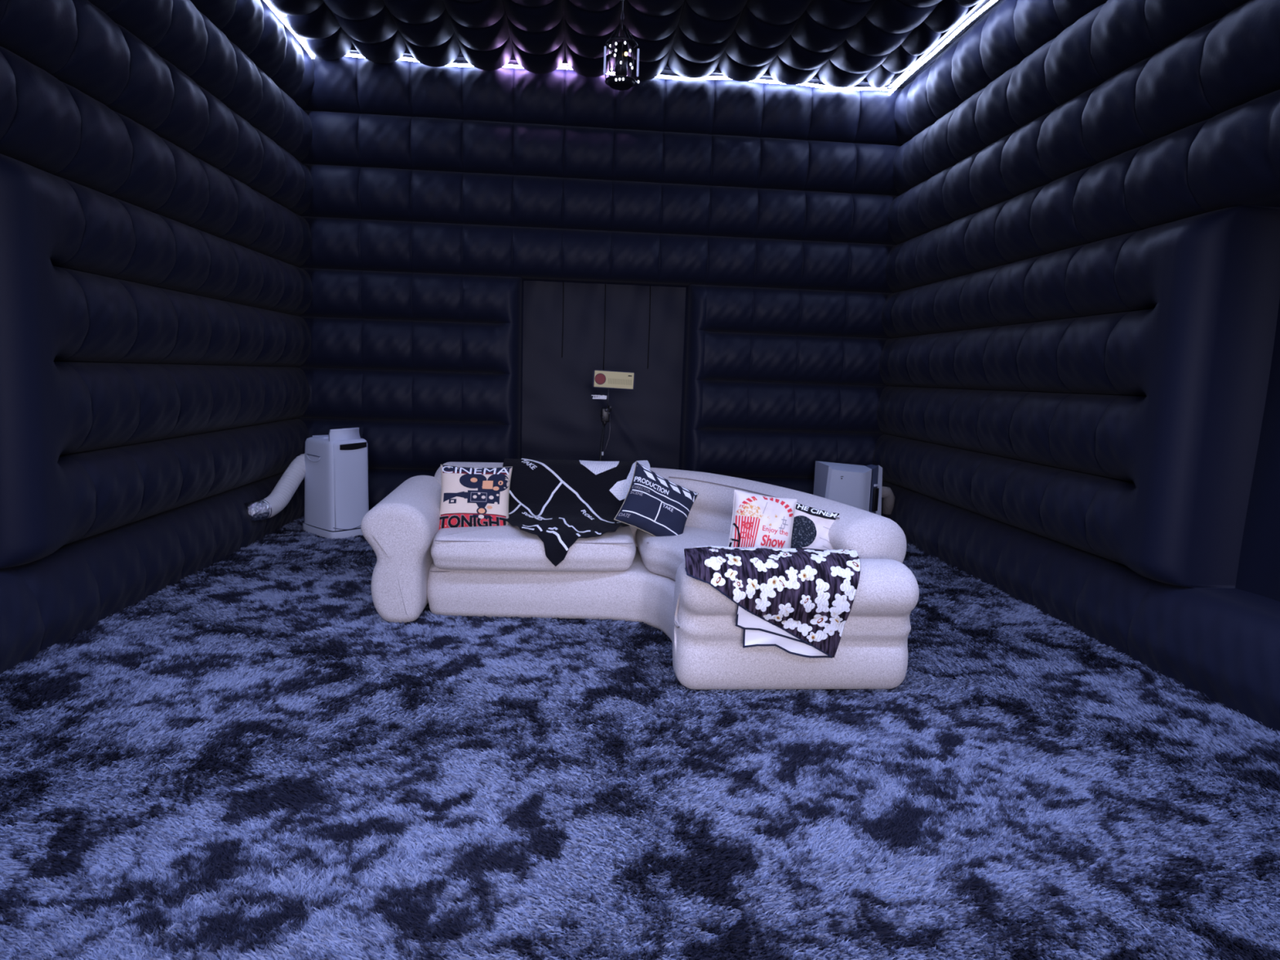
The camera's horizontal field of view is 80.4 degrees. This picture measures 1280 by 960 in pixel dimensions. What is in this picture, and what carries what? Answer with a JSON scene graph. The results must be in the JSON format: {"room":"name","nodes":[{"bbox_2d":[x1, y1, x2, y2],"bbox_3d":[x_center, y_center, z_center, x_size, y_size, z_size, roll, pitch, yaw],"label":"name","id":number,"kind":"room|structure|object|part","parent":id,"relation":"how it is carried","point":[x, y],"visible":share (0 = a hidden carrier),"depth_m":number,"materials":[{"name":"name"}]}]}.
{"room":"home cinema room","nodes":[
{"label":"home cinema room","id":0,"kind":"room"},
{"bbox_2d":[0,0,314,675],"bbox_3d":[-2.719,-1.050,2.297,0.576,4.020,9.060,1,8,-5],"label":"wall","id":1,"kind":"structure","parent":0,"point":[155,186],"depth_m":4.11,"materials":[{"name":"black fabric"}]},
{"bbox_2d":[263,0,314,58],"bbox_3d":[-2.362,-2.914,2.075,0.070,0.075,8.481,1,8,-5],"label":"light","id":2,"kind":"object","parent":1,"relation":"attached to","point":[280,15],"visible":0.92,"depth_m":5.68,"materials":[{"name":"white"}]},
{"bbox_2d":[297,53,902,510],"bbox_3d":[-0.352,-1.619,6.986,5.640,4.020,0.445,1,8,-5],"label":"wall","id":3,"kind":"structure","parent":0,"point":[438,192],"depth_m":6.75,"materials":[{"name":"black fabric"}]},
{"bbox_2d":[521,280,685,469],"bbox_3d":[-0.360,-0.788,7.292,1.830,2.250,0.041,1,8,-5],"label":"door","id":4,"kind":"structure","parent":3,"relation":"in","point":[571,330],"depth_m":7.26,"materials":[{"name":"black fabric"}]},
{"bbox_2d":[268,0,1004,88],"bbox_3d":[0.071,-2.947,2.277,5.640,0.200,9.100,1,8,-5],"label":"ceiling","id":5,"kind":"structure","parent":0,"point":[840,43],"depth_m":5.73,"materials":[{"name":"black fabric"}]},
{"bbox_2d":[344,48,364,57],"bbox_3d":[-2.386,-3.567,6.362,0.159,0.060,0.070,1,8,-5],"label":"light","id":6,"kind":"object","parent":5,"relation":"attached to","point":[353,53],"depth_m":6.35,"materials":[{"name":"white"}]},
{"bbox_2d":[398,53,418,62],"bbox_3d":[-1.947,-3.556,6.399,0.161,0.062,0.070,1,8,-5],"label":"light","id":7,"kind":"object","parent":5,"relation":"attached to","point":[406,55],"depth_m":6.39,"materials":[{"name":"white"}]},
{"bbox_2d":[444,56,474,66],"bbox_3d":[-1.527,-3.539,6.436,0.238,0.081,0.070,1,8,-5],"label":"light","id":8,"kind":"object","parent":5,"relation":"attached to","point":[459,58],"depth_m":6.43,"materials":[{"name":"white"}]},
{"bbox_2d":[502,59,523,68],"bbox_3d":[-1.081,-3.540,6.472,0.165,0.064,0.070,1,8,-5],"label":"light","id":9,"kind":"object","parent":5,"relation":"attached to","point":[512,61],"depth_m":6.46,"materials":[{"name":"white"}]},
{"bbox_2d":[557,62,572,69],"bbox_3d":[-0.644,-3.540,6.507,0.118,0.048,0.070,1,8,-5],"label":"light","id":10,"kind":"object","parent":5,"relation":"attached to","point":[564,65],"depth_m":6.50,"materials":[{"name":"white"}]},
{"bbox_2d":[603,0,639,90],"bbox_3d":[-0.096,-2.708,4.272,0.189,0.928,0.190,7,10,36],"label":"pendant lantern","id":11,"kind":"object","parent":5,"relation":"hanging from","point":[620,81],"visible":1,"depth_m":4.29,"materials":[{"name":"black metal"}]},
{"bbox_3d":[-0.091,-2.859,4.252,0.015,0.622,0.015,8,10,40],"label":"chain","id":12,"kind":"part","parent":11,"relation":"part of","materials":[{"name":"black metal"}]},
{"bbox_2d":[655,68,729,79],"bbox_3d":[0.456,-3.509,6.600,0.642,0.082,0.070,1,8,-5],"label":"light","id":13,"kind":"object","parent":5,"relation":"attached to","point":[713,75],"depth_m":6.59,"materials":[{"name":"white"}]},
{"bbox_2d":[749,75,784,84],"bbox_3d":[1.108,-3.506,6.654,0.305,0.062,0.070,1,8,-5],"label":"light","id":14,"kind":"object","parent":5,"relation":"attached to","point":[764,77],"depth_m":6.65,"materials":[{"name":"white"}]},
{"bbox_2d":[797,78,890,90],"bbox_3d":[1.799,-3.485,6.713,0.835,0.085,0.070,1,8,-5],"label":"light","id":15,"kind":"object","parent":5,"relation":"attached to","point":[815,80],"depth_m":6.71,"materials":[{"name":"white"}]},
{"bbox_2d":[885,0,997,95],"bbox_3d":[2.540,-2.828,2.494,0.070,0.075,8.501,1,8,-5],"label":"light","id":16,"kind":"object","parent":5,"relation":"attached to","point":[983,5],"visible":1,"depth_m":5.67,"materials":[{"name":"white"}]},
{"bbox_2d":[0,521,1279,959],"bbox_3d":[-0.053,1.011,2.771,6.200,0.060,9.400,1,8,-5],"label":"floor","id":17,"kind":"structure","parent":0,"point":[426,609],"depth_m":2.53,"materials":[{"name":"carpet"}]},
{"bbox_2d":[0,515,1279,959],"bbox_3d":[-0.175,0.770,4.160,5.362,0.033,5.903,1,8,-5],"label":"carpet","id":18,"kind":"object","parent":17,"relation":"on","point":[1065,756],"visible":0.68,"depth_m":2.45,"materials":[{"name":"blue carpet"}]},
{"bbox_2d":[302,427,368,539],"bbox_3d":[-2.500,-0.005,6.147,0.617,0.865,0.360,8,10,39],"label":"air conditioner","id":19,"kind":"object","parent":18,"relation":"on","point":[336,503],"visible":0.94,"depth_m":5.95,"materials":[{"name":"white plastic"}]},
{"bbox_2d":[244,453,306,522],"bbox_3d":[-2.764,0.036,5.981,0.227,0.463,0.894,5,8,20],"label":"hose","id":20,"kind":"object","parent":19,"relation":"attached to","point":[286,487],"visible":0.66,"depth_m":5.85,"materials":[{"name":"grey plastic"}]},
{"bbox_3d":[-2.498,-0.349,6.112,0.176,0.015,0.206,8,10,39],"label":"control panel","id":21,"kind":"part","parent":19,"relation":"part of","materials":[{"name":"white plastic"}]},
{"bbox_2d":[339,441,366,449],"bbox_3d":[-2.262,-0.267,5.947,0.050,0.057,0.227,8,10,39],"label":"vent","id":22,"kind":"object","parent":19,"relation":"attached to","point":[343,445],"depth_m":5.93,"materials":[{"name":"black plastic"}]},
{"bbox_2d":[591,388,611,461],"bbox_3d":[-0.340,-0.147,6.275,0.529,1.241,0.490,1,8,-5],"label":"stand","id":23,"kind":"object","parent":18,"relation":"on","point":[605,411],"visible":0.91,"depth_m":6.25,"materials":[{"name":"black metal"}]},
{"bbox_2d":[592,368,635,390],"bbox_3d":[-0.214,-0.823,6.220,0.346,0.148,0.022,3,8,-5],"label":"projector","id":24,"kind":"object","parent":23,"relation":"attached to","point":[604,379],"visible":1,"depth_m":6.21,"materials":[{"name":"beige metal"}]},
{"bbox_2d":[360,462,919,689],"bbox_3d":[-0.115,0.404,4.104,2.707,0.774,2.034,1,8,-5],"label":"sofa","id":25,"kind":"object","parent":17,"relation":"on","point":[627,573],"visible":0.57,"depth_m":3.98,"materials":[{"name":"grey"}]},
{"bbox_3d":[-1.317,0.367,4.372,0.357,0.696,0.876,1,8,-5],"label":"armrest","id":26,"kind":"part","parent":25,"relation":"part of","materials":[{"name":"white fabric"}]},
{"bbox_2d":[439,464,512,529],"bbox_3d":[-0.942,0.106,4.328,0.413,0.369,0.209,1,8,-7],"label":"throw pillow","id":27,"kind":"object","parent":25,"relation":"on","point":[470,496],"visible":0.9,"depth_m":4.27,"materials":[{"name":"beige fabric"}]},
{"bbox_2d":[430,524,635,571],"bbox_3d":[-0.600,0.345,4.402,1.139,0.202,0.774,1,8,-5],"label":"seat cushion","id":28,"kind":"object","parent":25,"relation":"on","point":[508,548],"depth_m":4.05,"materials":[{"name":"white fabric"}]},
{"bbox_2d":[502,458,650,566],"bbox_3d":[-0.377,0.155,4.478,0.916,0.478,1.015,1,8,-5],"label":"throw blanket","id":29,"kind":"object","parent":25,"relation":"on","point":[561,502],"visible":0.75,"depth_m":4.59,"materials":[{"name":"black cloth"},{"name":"white cloth"}]},
{"bbox_2d":[613,461,698,536],"bbox_3d":[0.100,0.147,4.274,0.524,0.485,0.230,0,8,-10],"label":"throw pillow","id":30,"kind":"object","parent":25,"relation":"on","point":[654,504],"visible":0.93,"depth_m":4.21,"materials":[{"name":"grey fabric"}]},
{"bbox_3d":[0.098,0.352,4.519,2.886,0.771,0.976,6,9,26],"label":"backrest","id":31,"kind":"part","parent":25,"relation":"part of","materials":[{"name":"white fabric"}]},
{"bbox_2d":[635,525,729,580],"bbox_3d":[0.410,0.422,4.097,0.717,0.198,1.514,-1,8,-20],"label":"seat cushion","id":32,"kind":"object","parent":25,"relation":"on","point":[657,557],"depth_m":4.08,"materials":[{"name":"white fabric"}]},
{"bbox_2d":[728,489,796,548],"bbox_3d":[0.577,0.233,3.595,0.345,0.352,0.181,2,8,-1],"label":"throw pillow","id":33,"kind":"object","parent":25,"relation":"on","point":[757,521],"visible":0.66,"depth_m":3.55,"materials":[{"name":"fabric"}]},
{"bbox_2d":[684,546,860,657],"bbox_3d":[0.546,0.509,3.295,0.768,0.438,0.424,1,8,-5],"label":"blanket","id":34,"kind":"object","parent":25,"relation":"on","point":[797,602],"visible":1,"depth_m":3.13,"materials":[{"name":"black fabric"}]},
{"bbox_3d":[0.671,0.632,3.333,1.046,0.583,0.338,1,8,-5],"label":"armrest","id":35,"kind":"part","parent":25,"relation":"part of","materials":[{"name":"white fabric"}]},
{"bbox_2d":[786,497,839,550],"bbox_3d":[0.831,0.276,3.681,0.365,0.352,0.164,2,8,-1],"label":"throw pillow","id":36,"kind":"object","parent":25,"relation":"on","point":[811,526],"visible":0.49,"depth_m":3.64,"materials":[{"name":"fabric"}]},
{"bbox_2d":[813,461,894,515],"bbox_3d":[1.910,0.176,6.670,0.769,0.655,0.505,1,8,-5],"label":"air conditioner","id":37,"kind":"object","parent":17,"relation":"on","point":[860,486],"visible":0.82,"depth_m":6.47,"materials":[{"name":"white plastic"}]},
{"bbox_3d":[2.098,0.178,6.702,0.072,0.655,0.305,3,8,7],"label":"edge trim","id":38,"kind":"part","parent":37,"relation":"part of","materials":[{"name":"white plastic"}]},
{"bbox_2d":[871,0,1279,735],"bbox_3d":[2.801,-0.936,2.760,0.493,4.020,9.060,1,8,-5],"label":"wall","id":39,"kind":"structure","parent":0,"point":[1082,271],"depth_m":4.15,"materials":[{"name":"black fabric"}]},
{"bbox_2d":[1235,299,1279,601],"bbox_3d":[2.986,-0.232,2.752,0.020,2.000,1.820,1,8,-5],"label":"door","id":40,"kind":"structure","parent":39,"relation":"in","point":[1259,565],"depth_m":3.52,"materials":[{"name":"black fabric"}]}
]}

